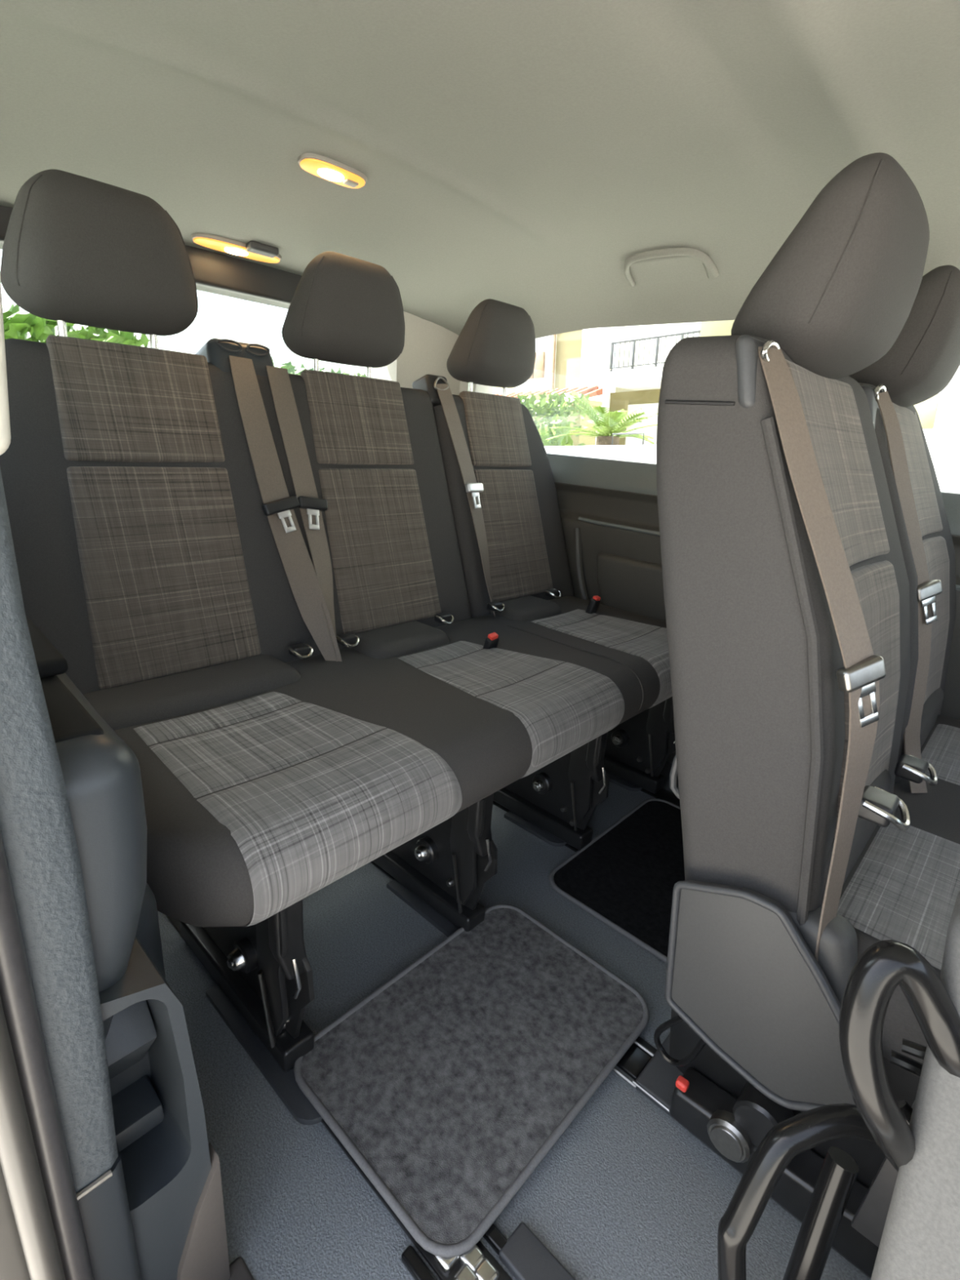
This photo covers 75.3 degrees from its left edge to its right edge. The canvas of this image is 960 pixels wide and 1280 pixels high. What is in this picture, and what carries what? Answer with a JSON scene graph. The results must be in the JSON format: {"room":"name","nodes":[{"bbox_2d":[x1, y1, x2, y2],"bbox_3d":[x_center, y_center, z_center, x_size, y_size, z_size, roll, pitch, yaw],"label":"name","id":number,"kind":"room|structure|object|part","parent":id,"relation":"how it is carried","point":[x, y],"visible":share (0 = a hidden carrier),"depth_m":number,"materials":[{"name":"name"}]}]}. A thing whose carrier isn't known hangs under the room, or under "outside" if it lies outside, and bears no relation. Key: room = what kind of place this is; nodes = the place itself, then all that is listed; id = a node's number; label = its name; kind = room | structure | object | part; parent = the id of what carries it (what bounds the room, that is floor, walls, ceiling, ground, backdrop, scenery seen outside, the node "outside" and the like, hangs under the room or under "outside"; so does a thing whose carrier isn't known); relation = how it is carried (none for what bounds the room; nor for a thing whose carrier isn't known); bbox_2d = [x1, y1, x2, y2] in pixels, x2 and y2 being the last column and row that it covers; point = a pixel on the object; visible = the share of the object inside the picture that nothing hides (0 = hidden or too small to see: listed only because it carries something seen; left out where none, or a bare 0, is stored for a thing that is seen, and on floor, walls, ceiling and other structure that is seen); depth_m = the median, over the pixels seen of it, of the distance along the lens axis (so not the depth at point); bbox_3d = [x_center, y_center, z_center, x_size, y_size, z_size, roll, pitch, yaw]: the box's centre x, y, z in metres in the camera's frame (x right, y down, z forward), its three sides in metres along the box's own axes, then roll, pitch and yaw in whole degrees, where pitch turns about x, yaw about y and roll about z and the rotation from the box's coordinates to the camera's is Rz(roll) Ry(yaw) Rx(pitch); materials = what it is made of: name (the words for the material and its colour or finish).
{"room":"vehicle interior","nodes":[
{"label":"vehicle interior","id":0,"kind":"room"},
{"bbox_2d":[25,614,230,1279],"bbox_3d":[-0.024,0.164,0.168,3.560,1.500,0.226,20,24,39],"label":"trim panel","id":1,"kind":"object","parent":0,"point":[171,1171],"depth_m":0.59,"materials":[{"name":"plastic"}]},
{"bbox_2d":[0,275,10,455],"bbox_3d":[-0.279,-0.318,0.293,0.055,0.445,0.101,20,24,39],"label":"trim","id":2,"kind":"structure","parent":1,"relation":"attached to","point":[5,428],"depth_m":0.35,"materials":[{"name":"beige plastic"}]},
{"bbox_3d":[-0.507,-0.003,0.625,0.270,0.016,0.112,20,24,39],"label":"ashtray lid","id":3,"kind":"part","parent":1,"relation":"part of","materials":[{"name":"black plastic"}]},
{"bbox_2d":[0,467,141,1279],"bbox_3d":[-0.370,0.114,0.426,0.185,1.520,0.140,20,24,39],"label":"trim","id":4,"kind":"structure","parent":1,"relation":"attached to","point":[65,1215],"depth_m":0.45,"materials":[{"name":"plastic"}]},
{"bbox_2d":[228,1257,254,1279],"bbox_3d":[0.097,0.932,0.260,1.250,0.066,0.230,20,24,39],"label":"trim","id":5,"kind":"structure","parent":1,"relation":"attached to","point":[238,1268],"depth_m":0.71,"materials":[{"name":"plastic"}]},
{"bbox_2d":[0,205,460,395],"bbox_3d":[-0.720,-0.448,1.827,0.270,1.500,1.860,20,24,39],"label":"trim","id":6,"kind":"structure","parent":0,"point":[428,345],"depth_m":1.79,"materials":[{"name":"plastic"}]},
{"bbox_3d":[-0.196,-0.716,2.297,0.240,1.120,0.320,20,24,39],"label":"corner trim","id":7,"kind":"part","parent":6,"relation":"part of","materials":[{"name":"grey plastic"}]},
{"bbox_2d":[0,0,959,338],"bbox_3d":[0.574,-0.570,0.552,3.560,0.309,1.690,20,24,39],"label":"ceiling","id":8,"kind":"structure","parent":0,"point":[517,153],"depth_m":1.05,"materials":[{"name":"fabric"}]},
{"bbox_2d":[191,232,281,262],"bbox_3d":[-0.608,-0.999,1.583,0.086,0.028,0.235,20,24,39],"label":"recessed light","id":9,"kind":"object","parent":8,"relation":"in","point":[252,250],"visible":1,"depth_m":1.57,"materials":[{"name":"plastic"}]},
{"bbox_2d":[245,240,279,257],"bbox_3d":[-0.559,-1.003,1.598,0.034,0.023,0.080,20,24,39],"label":"switch","id":10,"kind":"object","parent":9,"relation":"attached to","point":[252,247],"depth_m":1.59,"materials":[{"name":"plastic"}]},
{"bbox_2d":[297,152,367,188],"bbox_3d":[-0.303,-0.970,1.287,0.060,0.025,0.156,20,24,39],"label":"recessed light","id":11,"kind":"object","parent":8,"relation":"in","point":[328,169],"visible":1,"depth_m":1.27,"materials":[{"name":"plastic"}]},
{"bbox_2d":[623,247,719,286],"bbox_3d":[0.463,-0.933,1.555,0.246,0.055,0.103,20,24,39],"label":"handle","id":12,"kind":"object","parent":8,"relation":"attached to","point":[667,265],"visible":1,"depth_m":1.55,"materials":[{"name":"plastic"}]},
{"bbox_3d":[0.470,-0.934,1.564,0.190,0.047,0.080,20,24,39],"label":"recess plate","id":13,"kind":"part","parent":12,"relation":"part of","materials":[{"name":"plastic"}]},
{"bbox_2d":[157,761,871,1279],"bbox_3d":[0.487,0.702,0.989,3.560,0.030,1.580,20,24,39],"label":"floor","id":14,"kind":"structure","parent":0,"point":[626,1191],"depth_m":0.84,"materials":[{"name":"grey rubber"}]},
{"bbox_2d":[0,168,675,1071],"bbox_3d":[-0.114,-0.153,1.356,0.840,1.243,1.485,20,24,39],"label":"seat","id":15,"kind":"object","parent":14,"relation":"on","point":[328,622],"visible":0.96,"depth_m":1.13,"materials":[{"name":"black fabric"}]},
{"bbox_3d":[-0.690,-0.497,1.031,0.013,0.075,0.013,20,24,39],"label":"post","id":16,"kind":"part","parent":15,"relation":"part of","materials":[{"name":"metal"}]},
{"bbox_3d":[-0.602,-0.417,1.104,0.088,0.195,0.275,20,24,39],"label":"insert panel","id":17,"kind":"part","parent":15,"relation":"part of","materials":[{"name":"fabric"}]},
{"bbox_3d":[-0.592,-0.524,1.133,0.013,0.075,0.013,20,24,39],"label":"post","id":18,"kind":"part","parent":15,"relation":"part of","materials":[{"name":"metal"}]},
{"bbox_3d":[-0.561,-0.125,1.116,0.143,0.350,0.300,20,24,39],"label":"insert panel","id":19,"kind":"part","parent":15,"relation":"part of","materials":[{"name":"fabric"}]},
{"bbox_3d":[-0.424,0.122,1.024,0.067,0.009,0.257,20,24,39],"label":"insert panel","id":20,"kind":"part","parent":15,"relation":"part of","materials":[{"name":"fabric"}]},
{"bbox_3d":[-0.446,-0.219,1.326,0.338,0.668,1.007,20,24,39],"label":"backrest","id":21,"kind":"part","parent":15,"relation":"part of","materials":[{"name":"black fabric"}]},
{"bbox_2d":[232,936,257,973],"bbox_3d":[-0.368,0.494,0.978,0.052,0.052,0.020,20,24,39],"label":"washer","id":22,"kind":"object","parent":15,"relation":"in","point":[245,957],"depth_m":0.96,"materials":[{"name":"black metal"}]},
{"bbox_3d":[-0.392,0.425,0.997,0.440,0.295,0.008,20,24,39],"label":"leg","id":23,"kind":"part","parent":15,"relation":"part of","materials":[{"name":"black metal"}]},
{"bbox_3d":[-0.304,0.526,0.889,0.036,0.117,0.010,20,24,39],"label":"locking lever","id":24,"kind":"part","parent":15,"relation":"part of","materials":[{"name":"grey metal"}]},
{"bbox_3d":[-0.321,0.151,0.960,0.173,0.010,0.312,20,24,39],"label":"insert panel","id":25,"kind":"part","parent":15,"relation":"part of","materials":[{"name":"fabric"}]},
{"bbox_3d":[-0.288,0.455,0.867,0.074,0.244,0.010,20,24,39],"label":"hook plate","id":26,"kind":"part","parent":15,"relation":"part of","materials":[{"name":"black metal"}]},
{"bbox_3d":[-0.390,-0.240,1.253,0.019,0.048,0.033,18,23,35],"label":"tongue plate","id":27,"kind":"part","parent":15,"relation":"part of","materials":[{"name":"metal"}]},
{"bbox_3d":[-0.347,-0.254,1.301,0.031,0.047,0.019,-14,26,-42],"label":"tongue plate","id":28,"kind":"part","parent":15,"relation":"part of","materials":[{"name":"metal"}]},
{"bbox_3d":[-0.361,-0.589,1.374,0.013,0.075,0.013,20,24,39],"label":"post","id":29,"kind":"part","parent":15,"relation":"part of","materials":[{"name":"metal"}]},
{"bbox_3d":[-0.190,0.250,0.891,0.152,0.137,0.368,20,24,39],"label":"insert panel","id":30,"kind":"part","parent":15,"relation":"part of","materials":[{"name":"fabric"}]},
{"bbox_3d":[-0.278,-0.507,1.441,0.088,0.195,0.280,20,24,39],"label":"insert panel","id":31,"kind":"part","parent":15,"relation":"part of","materials":[{"name":"fabric"}]},
{"bbox_3d":[-0.263,-0.616,1.476,0.013,0.075,0.013,20,24,39],"label":"post","id":32,"kind":"part","parent":15,"relation":"part of","materials":[{"name":"metal"}]},
{"bbox_3d":[-0.234,-0.216,1.457,0.143,0.350,0.301,20,24,39],"label":"insert panel","id":33,"kind":"part","parent":15,"relation":"part of","materials":[{"name":"fabric"}]},
{"bbox_2d":[114,595,666,927],"bbox_3d":[-0.031,0.112,1.340,0.547,0.136,1.475,20,24,39],"label":"cushion","id":34,"kind":"object","parent":15,"relation":"on","point":[260,796],"depth_m":0.98,"materials":[{"name":"black fabric"}]},
{"bbox_2d":[416,835,438,863],"bbox_3d":[-0.106,0.422,1.250,0.052,0.052,0.020,20,24,39],"label":"washer","id":35,"kind":"object","parent":15,"relation":"in","point":[428,846],"depth_m":1.23,"materials":[{"name":"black metal"}]},
{"bbox_3d":[-0.081,0.028,1.382,0.067,0.008,0.219,20,24,39],"label":"insert panel","id":36,"kind":"part","parent":15,"relation":"part of","materials":[{"name":"fabric"}]},
{"bbox_3d":[-0.130,0.352,1.269,0.440,0.295,0.008,20,24,39],"label":"leg","id":37,"kind":"part","parent":15,"relation":"part of","materials":[{"name":"black metal"}]},
{"bbox_3d":[-0.043,0.454,1.162,0.036,0.117,0.010,20,24,39],"label":"locking lever","id":38,"kind":"part","parent":15,"relation":"part of","materials":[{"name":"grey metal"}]},
{"bbox_3d":[-0.026,0.382,1.140,0.074,0.244,0.010,20,24,39],"label":"hook plate","id":39,"kind":"part","parent":15,"relation":"part of","materials":[{"name":"black metal"}]},
{"bbox_3d":[-0.027,-0.681,1.721,0.013,0.075,0.013,20,24,39],"label":"post","id":40,"kind":"part","parent":15,"relation":"part of","materials":[{"name":"metal"}]},
{"bbox_3d":[-0.010,-0.373,1.655,0.019,0.044,0.028,20,24,39],"label":"tongue plate","id":41,"kind":"part","parent":15,"relation":"part of","materials":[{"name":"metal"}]},
{"bbox_3d":[0.026,0.054,1.321,0.173,0.011,0.292,20,24,39],"label":"insert panel","id":42,"kind":"part","parent":15,"relation":"part of","materials":[{"name":"fabric"}]},
{"bbox_3d":[0.045,-0.597,1.778,0.088,0.195,0.258,20,24,39],"label":"insert panel","id":43,"kind":"part","parent":15,"relation":"part of","materials":[{"name":"fabric"}]},
{"bbox_3d":[0.060,-0.360,1.852,0.338,0.668,0.467,20,24,39],"label":"backrest","id":44,"kind":"part","parent":15,"relation":"part of","materials":[{"name":"black fabric"}]},
{"bbox_3d":[0.070,-0.708,1.823,0.013,0.075,0.013,20,24,39],"label":"post","id":45,"kind":"part","parent":15,"relation":"part of","materials":[{"name":"metal"}]},
{"bbox_3d":[0.091,-0.306,1.795,0.143,0.350,0.286,20,24,39],"label":"insert panel","id":46,"kind":"part","parent":15,"relation":"part of","materials":[{"name":"fabric"}]},
{"bbox_2d":[532,772,552,794],"bbox_3d":[0.153,0.350,1.520,0.052,0.052,0.020,20,24,39],"label":"washer","id":47,"kind":"object","parent":15,"relation":"in","point":[544,780],"depth_m":1.50,"materials":[{"name":"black metal"}]},
{"bbox_3d":[0.146,0.156,1.241,0.152,0.138,0.330,20,24,39],"label":"insert panel","id":48,"kind":"part","parent":15,"relation":"part of","materials":[{"name":"fabric"}]},
{"bbox_3d":[0.128,0.281,1.538,0.440,0.295,0.008,20,24,39],"label":"leg","id":49,"kind":"part","parent":15,"relation":"part of","materials":[{"name":"black metal"}]},
{"bbox_3d":[0.236,-0.061,1.711,0.067,0.009,0.235,20,24,39],"label":"insert panel","id":50,"kind":"part","parent":15,"relation":"part of","materials":[{"name":"fabric"}]},
{"bbox_3d":[0.216,0.382,1.431,0.036,0.117,0.010,20,24,39],"label":"locking lever","id":51,"kind":"part","parent":15,"relation":"part of","materials":[{"name":"grey metal"}]},
{"bbox_3d":[0.232,0.310,1.409,0.074,0.244,0.010,20,24,39],"label":"hook plate","id":52,"kind":"part","parent":15,"relation":"part of","materials":[{"name":"black metal"}]},
{"bbox_3d":[0.335,-0.031,1.643,0.173,0.009,0.273,20,24,39],"label":"insert panel","id":53,"kind":"part","parent":15,"relation":"part of","materials":[{"name":"fabric"}]},
{"bbox_2d":[611,728,629,747],"bbox_3d":[0.401,0.281,1.778,0.052,0.052,0.020,20,24,39],"label":"washer","id":54,"kind":"object","parent":15,"relation":"in","point":[622,735],"depth_m":1.76,"materials":[{"name":"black metal"}]},
{"bbox_3d":[0.377,0.212,1.797,0.440,0.295,0.008,20,24,39],"label":"leg","id":55,"kind":"part","parent":15,"relation":"part of","materials":[{"name":"black metal"}]},
{"bbox_3d":[0.454,0.071,1.562,0.152,0.136,0.295,20,24,39],"label":"insert panel","id":56,"kind":"part","parent":15,"relation":"part of","materials":[{"name":"fabric"}]},
{"bbox_3d":[0.464,0.313,1.689,0.036,0.117,0.010,20,24,39],"label":"locking lever","id":57,"kind":"part","parent":15,"relation":"part of","materials":[{"name":"grey metal"}]},
{"bbox_3d":[0.480,0.241,1.667,0.074,0.244,0.010,20,24,39],"label":"hook plate","id":58,"kind":"part","parent":15,"relation":"part of","materials":[{"name":"black metal"}]},
{"bbox_2d":[165,915,575,1279],"bbox_3d":[-0.044,0.717,0.769,1.650,0.028,0.130,20,24,39],"label":"rail","id":59,"kind":"object","parent":14,"relation":"on","point":[525,1256],"visible":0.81,"depth_m":0.74,"materials":[{"name":"black metal"}]},
{"bbox_3d":[-0.337,0.631,0.961,0.305,0.014,0.036,20,24,39],"label":"rail","id":60,"kind":"part","parent":59,"relation":"part of","materials":[{"name":"plastic"}]},
{"bbox_3d":[0.166,0.772,0.642,0.355,0.014,0.045,20,24,39],"label":"rail","id":61,"kind":"part","parent":59,"relation":"part of","materials":[{"name":"plastic"}]},
{"bbox_2d":[293,903,649,1257],"bbox_3d":[0.005,0.627,0.993,0.358,0.011,0.508,20,24,39],"label":"floor mat","id":62,"kind":"object","parent":14,"relation":"on","point":[451,1082],"visible":0.97,"depth_m":0.94,"materials":[{"name":"grey carpet"}]},
{"bbox_2d":[493,800,577,852],"bbox_3d":[0.463,0.577,1.297,1.650,0.026,0.088,20,24,39],"label":"rail","id":63,"kind":"object","parent":14,"relation":"on","point":[530,827],"visible":0.12,"depth_m":1.53,"materials":[{"name":"black metal"}]},
{"bbox_3d":[0.137,0.469,1.544,0.175,0.014,0.036,20,24,39],"label":"rail","id":64,"kind":"part","parent":63,"relation":"part of","materials":[{"name":"plastic"}]},
{"bbox_2d":[653,152,959,1278],"bbox_3d":[0.786,0.081,0.897,0.818,1.219,0.999,20,24,39],"label":"seat","id":65,"kind":"object","parent":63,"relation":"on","point":[808,555],"visible":0.99,"depth_m":0.71,"materials":[{"name":"black fabric"}]},
{"bbox_3d":[0.275,0.546,0.854,0.071,0.104,0.008,20,24,39],"label":"wire handle","id":66,"kind":"part","parent":65,"relation":"part of","materials":[{"name":"black paint"}]},
{"bbox_3d":[0.317,0.647,0.800,0.042,0.042,0.004,20,24,39],"label":"knob","id":67,"kind":"part","parent":65,"relation":"part of","materials":[{"name":"grey metal"}]},
{"bbox_3d":[0.326,0.645,0.809,0.056,0.056,0.023,20,24,39],"label":"recliner knob","id":68,"kind":"part","parent":65,"relation":"part of","materials":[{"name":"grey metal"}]},
{"bbox_3d":[0.445,0.008,0.871,0.313,0.752,0.467,20,24,39],"label":"backrest","id":69,"kind":"part","parent":65,"relation":"part of","materials":[{"name":"black fabric"}]},
{"bbox_3d":[0.488,0.544,0.729,0.555,0.365,0.012,20,24,39],"label":"leg","id":70,"kind":"part","parent":65,"relation":"part of","materials":[{"name":"black metal"}]},
{"bbox_3d":[0.452,-0.219,0.791,0.123,0.225,0.280,20,24,39],"label":"insert panel","id":71,"kind":"part","parent":65,"relation":"part of","materials":[{"name":"fabric"}]},
{"bbox_3d":[0.494,0.067,0.827,0.107,0.315,0.280,20,24,39],"label":"insert panel","id":72,"kind":"part","parent":65,"relation":"part of","materials":[{"name":"fabric"}]},
{"bbox_3d":[0.389,0.063,0.630,0.036,0.051,0.015,-3,20,-19],"label":"tongue plate","id":73,"kind":"part","parent":65,"relation":"part of","materials":[{"name":"metal"}]},
{"bbox_3d":[0.615,0.331,0.753,0.275,0.006,0.300,20,24,39],"label":"insert panel","id":74,"kind":"part","parent":65,"relation":"part of","materials":[{"name":"fabric"}]},
{"bbox_2d":[840,714,959,1078],"bbox_3d":[0.869,0.369,0.918,0.570,0.138,0.945,20,24,39],"label":"cushion","id":75,"kind":"object","parent":65,"relation":"on","point":[904,886],"depth_m":0.80,"materials":[{"name":"black fabric"}]},
{"bbox_3d":[0.776,-0.085,1.216,0.313,0.752,0.497,20,24,39],"label":"backrest","id":76,"kind":"part","parent":65,"relation":"part of","materials":[{"name":"black fabric"}]},
{"bbox_3d":[0.785,-0.311,1.138,0.123,0.225,0.280,20,24,39],"label":"insert panel","id":77,"kind":"part","parent":65,"relation":"part of","materials":[{"name":"fabric"}]},
{"bbox_3d":[0.726,-0.050,1.007,0.036,0.051,0.015,-3,20,-19],"label":"tongue plate","id":78,"kind":"part","parent":65,"relation":"part of","materials":[{"name":"metal"}]},
{"bbox_3d":[0.827,-0.026,1.174,0.107,0.315,0.280,20,24,39],"label":"insert panel","id":79,"kind":"part","parent":65,"relation":"part of","materials":[{"name":"fabric"}]},
{"bbox_3d":[0.960,0.235,1.113,0.275,0.006,0.295,20,24,39],"label":"insert panel","id":80,"kind":"part","parent":65,"relation":"part of","materials":[{"name":"fabric"}]},
{"bbox_2d":[549,798,684,963],"bbox_3d":[0.435,0.525,1.431,0.360,0.011,0.512,20,24,39],"label":"floor mat","id":81,"kind":"object","parent":14,"relation":"on","point":[627,875],"visible":0.52,"depth_m":1.40,"materials":[{"name":"black carpet"}]},
{"bbox_2d":[370,861,871,1279],"bbox_3d":[0.217,0.645,1.041,1.650,0.026,0.133,20,24,39],"label":"rail","id":82,"kind":"object","parent":14,"relation":"on","point":[655,1077],"visible":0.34,"depth_m":0.97,"materials":[{"name":"black metal"}]},
{"bbox_3d":[-0.100,0.549,1.256,0.235,0.014,0.036,20,24,39],"label":"rail","id":83,"kind":"part","parent":82,"relation":"part of","materials":[{"name":"plastic"}]},
{"bbox_3d":[0.218,0.669,0.956,0.050,0.006,0.006,20,24,39],"label":"slot rail","id":84,"kind":"part","parent":82,"relation":"part of","materials":[{"name":"grey metal"}]},
{"bbox_3d":[0.262,0.656,1.002,0.050,0.006,0.006,20,24,39],"label":"slot rail","id":85,"kind":"part","parent":82,"relation":"part of","materials":[{"name":"grey metal"}]},
{"bbox_3d":[0.512,0.748,0.787,0.645,0.016,0.129,20,24,39],"label":"rail","id":86,"kind":"part","parent":82,"relation":"part of","materials":[{"name":"plastic"}]},
{"bbox_2d":[606,771,679,806],"bbox_3d":[0.711,0.511,1.556,1.650,0.020,0.088,20,24,39],"label":"rail","id":87,"kind":"object","parent":14,"relation":"on","point":[664,794],"visible":0.13,"depth_m":1.75,"materials":[{"name":"black metal"}]},
{"bbox_3d":[0.385,0.400,1.803,0.175,0.014,0.036,20,24,39],"label":"rail","id":88,"kind":"part","parent":87,"relation":"part of","materials":[{"name":"plastic"}]},
{"bbox_2d":[717,890,959,1279],"bbox_3d":[0.379,0.527,0.408,0.427,0.624,0.309,20,24,39],"label":"seat","id":89,"kind":"object","parent":14,"relation":"on","point":[910,1209],"visible":1,"depth_m":0.42,"materials":[{"name":"black paint"}]},
{"bbox_3d":[0.430,0.430,0.419,0.269,0.240,0.008,20,24,39],"label":"plate","id":90,"kind":"part","parent":89,"relation":"part of","materials":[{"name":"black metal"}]},
{"bbox_3d":[0.336,0.372,0.467,0.045,0.033,0.009,20,24,39],"label":"link rod","id":91,"kind":"part","parent":89,"relation":"part of","materials":[{"name":"black paint"}]},
{"bbox_3d":[0.330,0.318,0.457,0.049,0.012,0.009,16,22,31],"label":"link rod","id":92,"kind":"part","parent":89,"relation":"part of","materials":[{"name":"black paint"}]},
{"bbox_3d":[0.331,0.302,0.450,0.044,0.017,0.009,17,22,33],"label":"link rod","id":93,"kind":"part","parent":89,"relation":"part of","materials":[{"name":"black paint"}]},
{"bbox_3d":[0.390,0.525,0.363,0.355,0.590,0.258,20,24,39],"label":"seat","id":94,"kind":"part","parent":89,"relation":"part of","materials":[{"name":"plastic"}]},
{"bbox_2d":[459,320,959,763],"bbox_3d":[1.103,-0.150,1.343,3.560,1.500,0.178,20,24,39],"label":"wall","id":95,"kind":"structure","parent":0,"point":[609,513],"depth_m":1.87,"materials":[{"name":"plastic"}]},
{"bbox_3d":[0.004,-0.952,2.191,0.460,0.540,0.108,20,24,39],"label":"pillar trim","id":96,"kind":"part","parent":95,"relation":"part of","materials":[{"name":"grey plastic"}]},
{"bbox_3d":[0.512,-0.076,1.841,0.427,0.300,0.045,20,24,39],"label":"pocket panel","id":97,"kind":"part","parent":95,"relation":"part of","materials":[{"name":"grey plastic"}]},
{"label":"outside","id":98,"kind":"structure","parent":0,"visible":0},
{"bbox_2d":[611,432,644,445],"bbox_3d":[1.401,-1.885,5.901,0.351,0.173,0.016,20,24,39],"label":"rail","id":99,"kind":"object","parent":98,"point":[625,433],"visible":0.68,"depth_m":5.88,"materials":[{"name":"metal"}]},
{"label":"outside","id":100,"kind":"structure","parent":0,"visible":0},
{"bbox_3d":[0.003,-2.498,14.703,99.706,8.044,100.000,20,24,39],"label":"ground","id":101,"kind":"structure","parent":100,"visible":0},
{"bbox_2d":[2,302,150,346],"bbox_3d":[-6.031,-1.791,5.993,1.690,3.161,5.540,20,24,39],"label":"hedge","id":102,"kind":"object","parent":101,"relation":"on","point":[17,325],"visible":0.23,"depth_m":6.55,"materials":[{"name":"green plant"}]},
{"bbox_2d":[271,356,373,377],"bbox_3d":[-2.368,-2.704,9.819,1.672,2.996,4.349,20,24,39],"label":"hedge","id":103,"kind":"object","parent":101,"relation":"on","point":[291,369],"visible":0.02,"depth_m":8.61,"materials":[{"name":"green plant"}]},
{"bbox_2d":[495,329,582,395],"bbox_3d":[-0.125,-5.064,14.848,6.980,5.127,0.800,20,24,39],"label":"house","id":104,"kind":"structure","parent":101,"relation":"on","point":[557,363],"depth_m":12.73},
{"bbox_2d":[533,351,545,378],"bbox_3d":[1.242,-5.719,12.943,0.277,0.516,0.070,20,24,39],"label":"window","id":105,"kind":"structure","parent":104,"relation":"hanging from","point":[540,363],"depth_m":12.91,"materials":[{"name":"white glass"}]},
{"bbox_2d":[495,384,603,445],"bbox_3d":[0.452,-3.182,11.595,3.650,3.020,0.774,20,24,39],"label":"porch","id":106,"kind":"object","parent":101,"relation":"on","point":[593,390],"visible":0.16,"depth_m":10.32,"materials":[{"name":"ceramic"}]},
{"bbox_2d":[512,389,590,446],"bbox_3d":[0.846,-2.374,8.253,1.155,1.786,0.776,20,24,39],"label":"shrub","id":107,"kind":"object","parent":101,"relation":"on","point":[539,405],"visible":0.4,"depth_m":7.85,"materials":[{"name":"green plant"}]},
{"bbox_2d":[546,393,657,445],"bbox_3d":[1.297,-1.478,6.708,1.208,2.134,1.016,-3,20,-21],"label":"palm","id":108,"kind":"object","parent":101,"relation":"on","point":[606,425],"visible":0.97,"depth_m":6.33,"materials":[{"name":"green plant"}]},
{"bbox_2d":[544,440,959,493],"bbox_3d":[3.485,-0.300,3.631,15.679,2.881,0.220,20,24,39],"label":"wall","id":109,"kind":"structure","parent":101,"relation":"on","point":[945,455],"depth_m":5.11,"materials":[{"name":"white paint"}]},
{"bbox_2d":[579,320,959,445],"bbox_3d":[8.822,-5.233,9.635,14.085,9.064,6.150,20,24,39],"label":"apartment building","id":110,"kind":"structure","parent":101,"relation":"on","point":[643,350],"depth_m":11.70,"materials":[{"name":"paint"}]},
{"bbox_3d":[2.440,-5.214,11.525,0.080,0.521,0.040,20,24,39],"label":"rail post","id":111,"kind":"part","parent":110,"relation":"part of","materials":[{"name":"metal"}]},
{"bbox_3d":[2.967,-3.527,12.980,0.313,2.738,0.060,20,24,39],"label":"door frame","id":112,"kind":"part","parent":110,"relation":"part of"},
{"bbox_3d":[2.770,-5.128,11.232,0.080,0.521,0.040,20,24,39],"label":"rail post","id":113,"kind":"part","parent":110,"relation":"part of","materials":[{"name":"metal"}]},
{"bbox_3d":[3.043,-4.891,11.026,1.696,0.153,0.030,20,24,39],"label":"rail","id":114,"kind":"part","parent":110,"relation":"part of","materials":[{"name":"metal"}]},
{"bbox_3d":[3.427,-3.379,12.621,1.304,2.736,0.160,20,24,39],"label":"balcony door","id":115,"kind":"part","parent":110,"relation":"part of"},
{"bbox_3d":[3.048,-5.300,10.912,1.696,0.163,0.030,20,24,39],"label":"balcony rail","id":116,"kind":"part","parent":110,"relation":"part of","materials":[{"name":"metal"}]},
{"bbox_3d":[3.107,-5.040,10.932,0.080,0.521,0.040,20,24,39],"label":"rail post","id":117,"kind":"part","parent":110,"relation":"part of","materials":[{"name":"metal"}]},
{"bbox_3d":[4.363,-6.836,10.206,0.899,4.389,1.400,20,24,39],"label":"tan panel","id":118,"kind":"part","parent":110,"relation":"part of","materials":[{"name":"beige paint"}]}
]}

